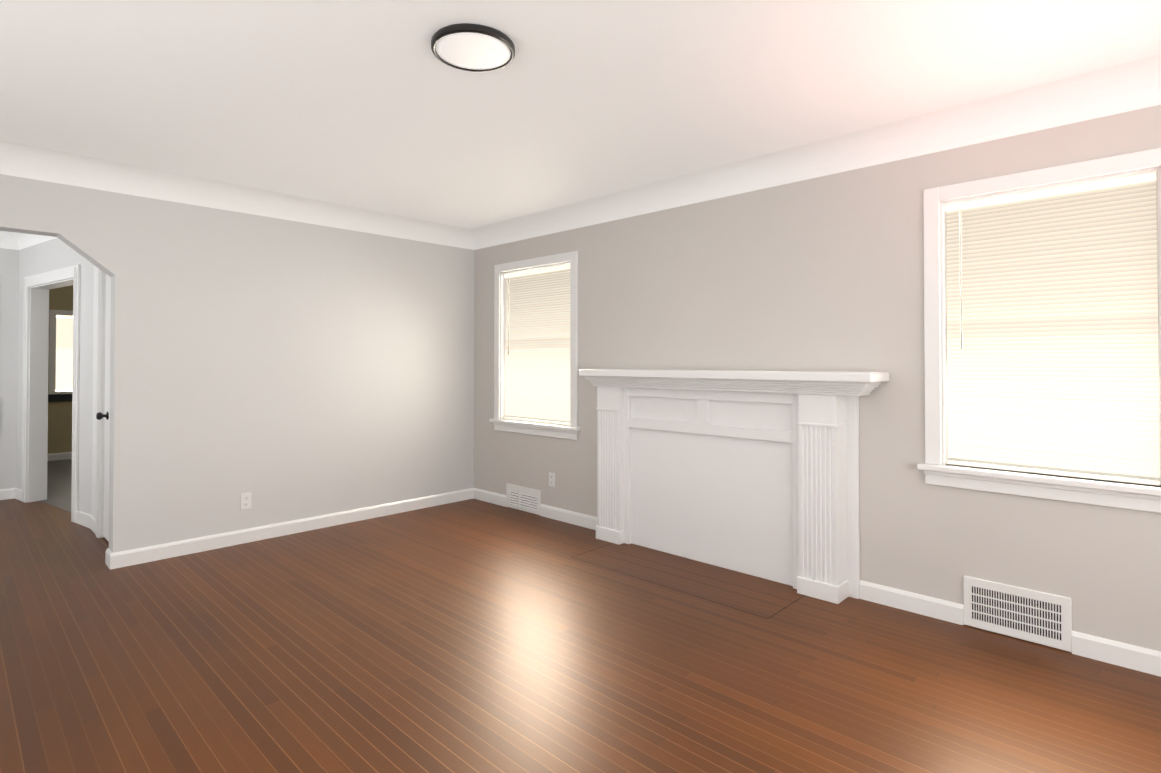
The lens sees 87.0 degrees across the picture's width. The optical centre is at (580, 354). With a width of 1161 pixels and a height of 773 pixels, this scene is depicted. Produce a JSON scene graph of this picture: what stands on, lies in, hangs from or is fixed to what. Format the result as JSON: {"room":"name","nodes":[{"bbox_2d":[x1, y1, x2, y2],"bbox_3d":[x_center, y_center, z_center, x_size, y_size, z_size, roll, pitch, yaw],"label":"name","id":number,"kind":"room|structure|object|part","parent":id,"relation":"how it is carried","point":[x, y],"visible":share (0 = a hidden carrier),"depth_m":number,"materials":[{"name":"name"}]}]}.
{"room":"living room","nodes":[
{"label":"living room","id":0,"kind":"room"},
{"bbox_2d":[0,248,18,489],"bbox_3d":[-6.315,0.099,5.330,0.150,2.600,2.080,-1,-1,44],"label":"wall","id":1,"kind":"structure","parent":0,"point":[9,281],"depth_m":5.98,"materials":[{"name":"paint"}]},
{"bbox_2d":[0,488,14,499],"bbox_3d":[-6.255,1.348,5.258,0.016,0.100,2.080,-1,-1,44],"label":"baseboard","id":2,"kind":"structure","parent":1,"relation":"attached to","point":[5,494],"depth_m":5.95,"materials":[{"name":"white wood"}]},
{"bbox_2d":[17,238,93,514],"bbox_3d":[-4.745,0.101,5.575,2.140,2.600,0.140,0,-1,34],"label":"wall","id":3,"kind":"structure","parent":0,"point":[50,255],"depth_m":5.09,"materials":[{"name":"paint"}]},
{"bbox_2d":[0,231,56,249],"bbox_3d":[-5.041,-1.134,4.353,3.100,0.162,2.427,-1,-1,44],"label":"cove","id":4,"kind":"object","parent":3,"relation":"attached to","point":[14,240],"visible":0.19,"depth_m":5.92,"materials":[{"name":"paint"}]},
{"bbox_2d":[22,264,80,522],"bbox_3d":[-4.726,0.326,5.547,1.400,2.150,0.166,0,-1,34],"label":"trim","id":5,"kind":"structure","parent":3,"relation":"attached to","point":[35,401],"depth_m":5.84,"materials":[{"name":"white wood"}]},
{"bbox_2d":[15,488,95,534],"bbox_3d":[-4.631,1.349,5.361,2.210,0.100,0.356,-1,-1,44],"label":"baseboard","id":6,"kind":"structure","parent":3,"relation":"attached to","point":[85,520],"depth_m":4.99,"materials":[{"name":"white wood"}]},
{"bbox_2d":[40,459,71,512],"bbox_3d":[-4.353,1.416,6.980,5.900,0.004,3.300,-1,-1,44],"label":"floor","id":7,"kind":"structure","parent":0,"point":[59,481],"depth_m":6.65,"materials":[{"name":"grey"}]},
{"bbox_2d":[48,285,72,453],"bbox_3d":[-6.562,0.141,8.989,0.150,2.600,3.400,-1,-1,44],"label":"wall","id":8,"kind":"structure","parent":0,"point":[60,424],"depth_m":8.34,"materials":[{"name":"beige paint"}]},
{"bbox_2d":[48,452,71,460],"bbox_3d":[-6.454,1.391,8.967,0.016,0.100,3.260,-1,-1,44],"label":"baseboard","id":9,"kind":"structure","parent":8,"relation":"attached to","point":[59,456],"depth_m":8.32,"materials":[{"name":"white wood"}]},
{"bbox_2d":[48,394,71,401],"bbox_3d":[-6.855,0.587,8.537,0.050,0.098,2.050,-1,-1,44],"label":"shelf ledge","id":10,"kind":"object","parent":8,"relation":"attached to","point":[58,397],"depth_m":8.30,"materials":[{"name":"black"}]},
{"bbox_2d":[48,310,72,393],"bbox_3d":[-6.908,-0.012,8.713,0.360,1.640,1.480,-1,-1,44],"label":"window","id":11,"kind":"structure","parent":8,"relation":"in","point":[60,353],"depth_m":8.37,"materials":[{"name":"white glass"}]},
{"bbox_2d":[101,292,103,537],"bbox_3d":[-3.455,0.090,4.578,1.150,2.600,0.130,-1,-1,44],"label":"wall","id":12,"kind":"structure","parent":0,"point":[102,409],"depth_m":4.66,"materials":[{"name":"paint"}]},
{"bbox_2d":[92,265,110,541],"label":"closet door","id":13,"kind":"structure","parent":12,"relation":"in","point":[100,415],"depth_m":4.59,"materials":[{"name":"white wood"}]},
{"bbox_3d":[-3.552,0.454,4.545,0.062,0.062,0.069,-1,-1,44],"label":"knob","id":14,"kind":"part","parent":13,"relation":"part of","materials":[{"name":"black metal"}]},
{"bbox_2d":[0,174,473,552],"bbox_3d":[-2.960,0.085,4.155,0.150,2.600,5.350,-1,-1,44],"label":"wall","id":15,"kind":"structure","parent":0,"point":[281,370],"depth_m":4.62,"materials":[{"name":"paint"}]},
{"bbox_2d":[105,548,111,568],"bbox_3d":[-3.087,1.333,4.009,0.150,0.100,0.016,-1,-1,44],"label":"baseboard","id":16,"kind":"structure","parent":15,"relation":"attached to","point":[107,557],"depth_m":4.00,"materials":[{"name":"white wood"}]},
{"bbox_2d":[241,493,250,509],"bbox_3d":[-2.475,1.084,4.531,0.008,0.117,0.072,-1,-1,44],"label":"electrical outlet","id":17,"kind":"object","parent":15,"relation":"attached to","point":[245,500],"visible":1,"depth_m":4.53,"materials":[{"name":"white plastic"}]},
{"bbox_2d":[110,488,473,569],"bbox_3d":[-2.037,1.345,4.976,0.016,0.100,2.866,-1,-1,44],"label":"baseboard","id":18,"kind":"structure","parent":15,"relation":"attached to","point":[162,551],"depth_m":4.66,"materials":[{"name":"white wood"}]},
{"bbox_2d":[0,498,1160,772],"bbox_3d":[-2.469,1.441,3.784,13.350,0.120,5.620,-1,-1,44],"label":"floor","id":19,"kind":"structure","parent":0,"point":[472,636],"depth_m":2.67,"materials":[{"name":"brown wood"}]},
{"bbox_2d":[572,543,804,618],"bbox_3d":[0.612,1.381,3.850,1.450,0.001,0.455,-1,-1,44],"label":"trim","id":20,"kind":"structure","parent":19,"relation":"on","point":[687,593],"depth_m":3.52,"materials":[{"name":"brown"}]},
{"bbox_2d":[579,369,888,603],"bbox_3d":[0.843,0.742,3.993,2.115,1.282,0.285,-1,-1,44],"label":"fireplace mantel","id":21,"kind":"object","parent":19,"relation":"on","point":[753,472],"visible":1,"depth_m":3.87,"materials":[{"name":"white wood"}]},
{"bbox_2d":[579,369,888,382],"bbox_3d":[0.843,0.129,4.000,2.115,0.056,0.285,-1,-1,44],"label":"shelf","id":22,"kind":"object","parent":21,"relation":"attached to","point":[650,375],"depth_m":3.75,"materials":[{"name":"white wood"}]},
{"bbox_2d":[0,0,1160,228],"bbox_3d":[-2.469,-1.279,3.815,13.350,0.120,5.620,-1,-1,44],"label":"ceiling","id":23,"kind":"structure","parent":0,"point":[372,104],"depth_m":2.77,"materials":[{"name":"paint"}]},
{"bbox_2d":[431,23,514,71],"bbox_3d":[-0.427,-1.220,2.445,0.330,0.030,0.330,-1,-1,44],"label":"ceiling light","id":24,"kind":"object","parent":23,"relation":"in","point":[472,47],"visible":1,"depth_m":2.41,"materials":[{"name":"black metal"}]},
{"bbox_2d":[474,105,1160,651],"bbox_3d":[1.547,0.079,3.675,7.300,2.600,0.220,-1,-1,44],"label":"wall","id":25,"kind":"structure","parent":0,"point":[822,273],"depth_m":3.49,"materials":[{"name":"paint"}]},
{"bbox_2d":[473,488,505,506],"bbox_3d":[-0.860,1.354,5.821,0.504,0.100,0.016,-1,-1,44],"label":"baseboard","id":26,"kind":"structure","parent":25,"relation":"attached to","point":[490,497],"depth_m":5.81,"materials":[{"name":"white wood"}]},
{"bbox_2d":[506,483,540,514],"bbox_3d":[-0.513,1.291,5.487,0.460,0.211,0.014,-1,-1,44],"label":"air vent","id":27,"kind":"object","parent":25,"relation":"in","point":[526,499],"visible":1,"depth_m":5.48,"materials":[{"name":"white metal"}]},
{"bbox_2d":[489,419,580,431],"bbox_3d":[-0.399,0.616,5.419,1.150,0.032,0.145,-1,-1,44],"label":"window sill","id":28,"kind":"structure","parent":25,"relation":"attached to","point":[541,425],"depth_m":5.33,"materials":[{"name":"white wood"}]},
{"bbox_2d":[493,423,577,439],"bbox_3d":[-0.420,0.669,5.396,1.098,0.075,0.026,-1,-1,44],"label":"apron","id":29,"kind":"object","parent":25,"relation":"attached to","point":[563,434],"visible":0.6,"depth_m":5.35,"materials":[{"name":"white wood"}]},
{"bbox_2d":[494,251,577,426],"bbox_3d":[-0.360,-0.125,5.467,1.090,1.450,0.185,-1,-1,44],"label":"window","id":30,"kind":"structure","parent":25,"relation":"in","point":[572,257],"depth_m":5.20,"materials":[{"name":"white wood"}]},
{"bbox_2d":[501,262,569,418],"bbox_3d":[-0.344,-0.087,5.483,0.940,1.375,0.189,-1,-1,44],"label":"liner","id":31,"kind":"object","parent":30,"relation":"attached to","point":[503,337],"visible":0.24,"depth_m":5.74,"materials":[{"name":"white wood"}]},
{"bbox_2d":[504,264,569,424],"bbox_3d":[-0.380,-0.082,5.447,0.908,1.357,0.028,-1,-1,44],"label":"window blinds","id":32,"kind":"object","parent":30,"relation":"attached to","point":[537,371],"visible":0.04,"depth_m":5.44,"materials":[{"name":"beige plastic"}]},
{"bbox_2d":[508,277,508,354],"bbox_3d":[-0.671,-0.360,5.699,0.011,0.725,0.011,-1,-1,44],"label":"wand","id":33,"kind":"object","parent":32,"relation":"hanging from","point":[508,315],"visible":1,"depth_m":5.70,"materials":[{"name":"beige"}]},
{"bbox_3d":[-0.319,-0.081,5.510,0.916,1.362,0.065,-1,-1,44],"label":"left window sash","id":34,"kind":"part","parent":30,"relation":"part of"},
{"bbox_2d":[549,472,554,486],"bbox_3d":[-0.245,1.067,5.234,0.072,0.117,0.008,-1,-1,44],"label":"electrical outlet","id":35,"kind":"object","parent":25,"relation":"attached to","point":[552,479],"visible":1,"depth_m":5.23,"materials":[{"name":"white plastic"}]},
{"bbox_2d":[540,504,596,529],"bbox_3d":[-0.075,1.345,5.062,0.759,0.100,0.016,-1,-1,44],"label":"baseboard","id":36,"kind":"structure","parent":25,"relation":"attached to","point":[574,518],"depth_m":5.07,"materials":[{"name":"white wood"}]},
{"bbox_2d":[0,54,1160,249],"bbox_3d":[-0.336,-1.164,1.740,7.004,0.162,5.204,-1,-1,44],"label":"cove","id":37,"kind":"object","parent":25,"relation":"attached to","point":[1123,87],"visible":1,"depth_m":3.81,"materials":[{"name":"paint"}]},
{"bbox_2d":[859,580,963,624],"bbox_3d":[1.764,1.325,3.287,0.509,0.100,0.016,-1,-1,44],"label":"baseboard","id":38,"kind":"structure","parent":25,"relation":"attached to","point":[944,610],"depth_m":3.27,"materials":[{"name":"white wood"}]},
{"bbox_2d":[963,576,1071,651],"bbox_3d":[2.102,1.244,2.963,0.430,0.246,0.012,-1,-1,44],"label":"air vent","id":39,"kind":"object","parent":25,"relation":"in","point":[1039,617],"visible":1,"depth_m":2.95,"materials":[{"name":"white metal"}]},
{"bbox_2d":[917,463,1160,496],"bbox_3d":[2.198,0.587,2.911,1.050,0.032,0.145,-1,-1,44],"label":"window sill","id":40,"kind":"structure","parent":25,"relation":"attached to","point":[1132,488],"depth_m":2.85,"materials":[{"name":"white wood"}]},
{"bbox_2d":[923,148,1160,483],"bbox_3d":[2.236,-0.154,2.959,0.990,1.450,0.185,-1,-1,44],"label":"window","id":41,"kind":"structure","parent":25,"relation":"in","point":[934,197],"depth_m":3.18,"materials":[{"name":"white wood"}]},
{"bbox_2d":[940,166,1160,464],"bbox_3d":[2.252,-0.116,2.976,0.840,1.375,0.189,-1,-1,44],"label":"liner","id":42,"kind":"object","parent":41,"relation":"attached to","point":[945,458],"visible":0.64,"depth_m":3.17,"materials":[{"name":"white wood"}]},
{"bbox_2d":[945,172,1159,485],"bbox_3d":[2.217,-0.111,2.939,0.808,1.357,0.028,-1,-1,44],"label":"window blinds","id":43,"kind":"object","parent":41,"relation":"attached to","point":[1053,363],"visible":0.9,"depth_m":2.90,"materials":[{"name":"beige plastic"}]},
{"bbox_2d":[960,209,962,349],"bbox_3d":[1.962,-0.389,3.157,0.011,0.725,0.011,-1,-1,44],"label":"wand","id":44,"kind":"object","parent":43,"relation":"hanging from","point":[961,341],"visible":1,"depth_m":3.15,"materials":[{"name":"beige plastic"}]},
{"bbox_3d":[2.278,-0.111,3.002,0.816,1.362,0.065,-1,-1,44],"label":"right window sash","id":45,"kind":"part","parent":41,"relation":"part of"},
{"bbox_2d":[924,470,1160,512],"bbox_3d":[2.177,0.640,2.889,0.998,0.075,0.026,-1,-1,44],"label":"apron","id":46,"kind":"object","parent":25,"relation":"attached to","point":[1140,502],"visible":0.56,"depth_m":2.86,"materials":[{"name":"white wood"}]},
{"bbox_2d":[1072,631,1160,676],"bbox_3d":[3.119,1.310,1.978,2.400,0.100,0.016,-1,-1,44],"label":"baseboard","id":47,"kind":"structure","parent":25,"relation":"attached to","point":[1137,658],"depth_m":2.70,"materials":[{"name":"white wood"}]}
]}

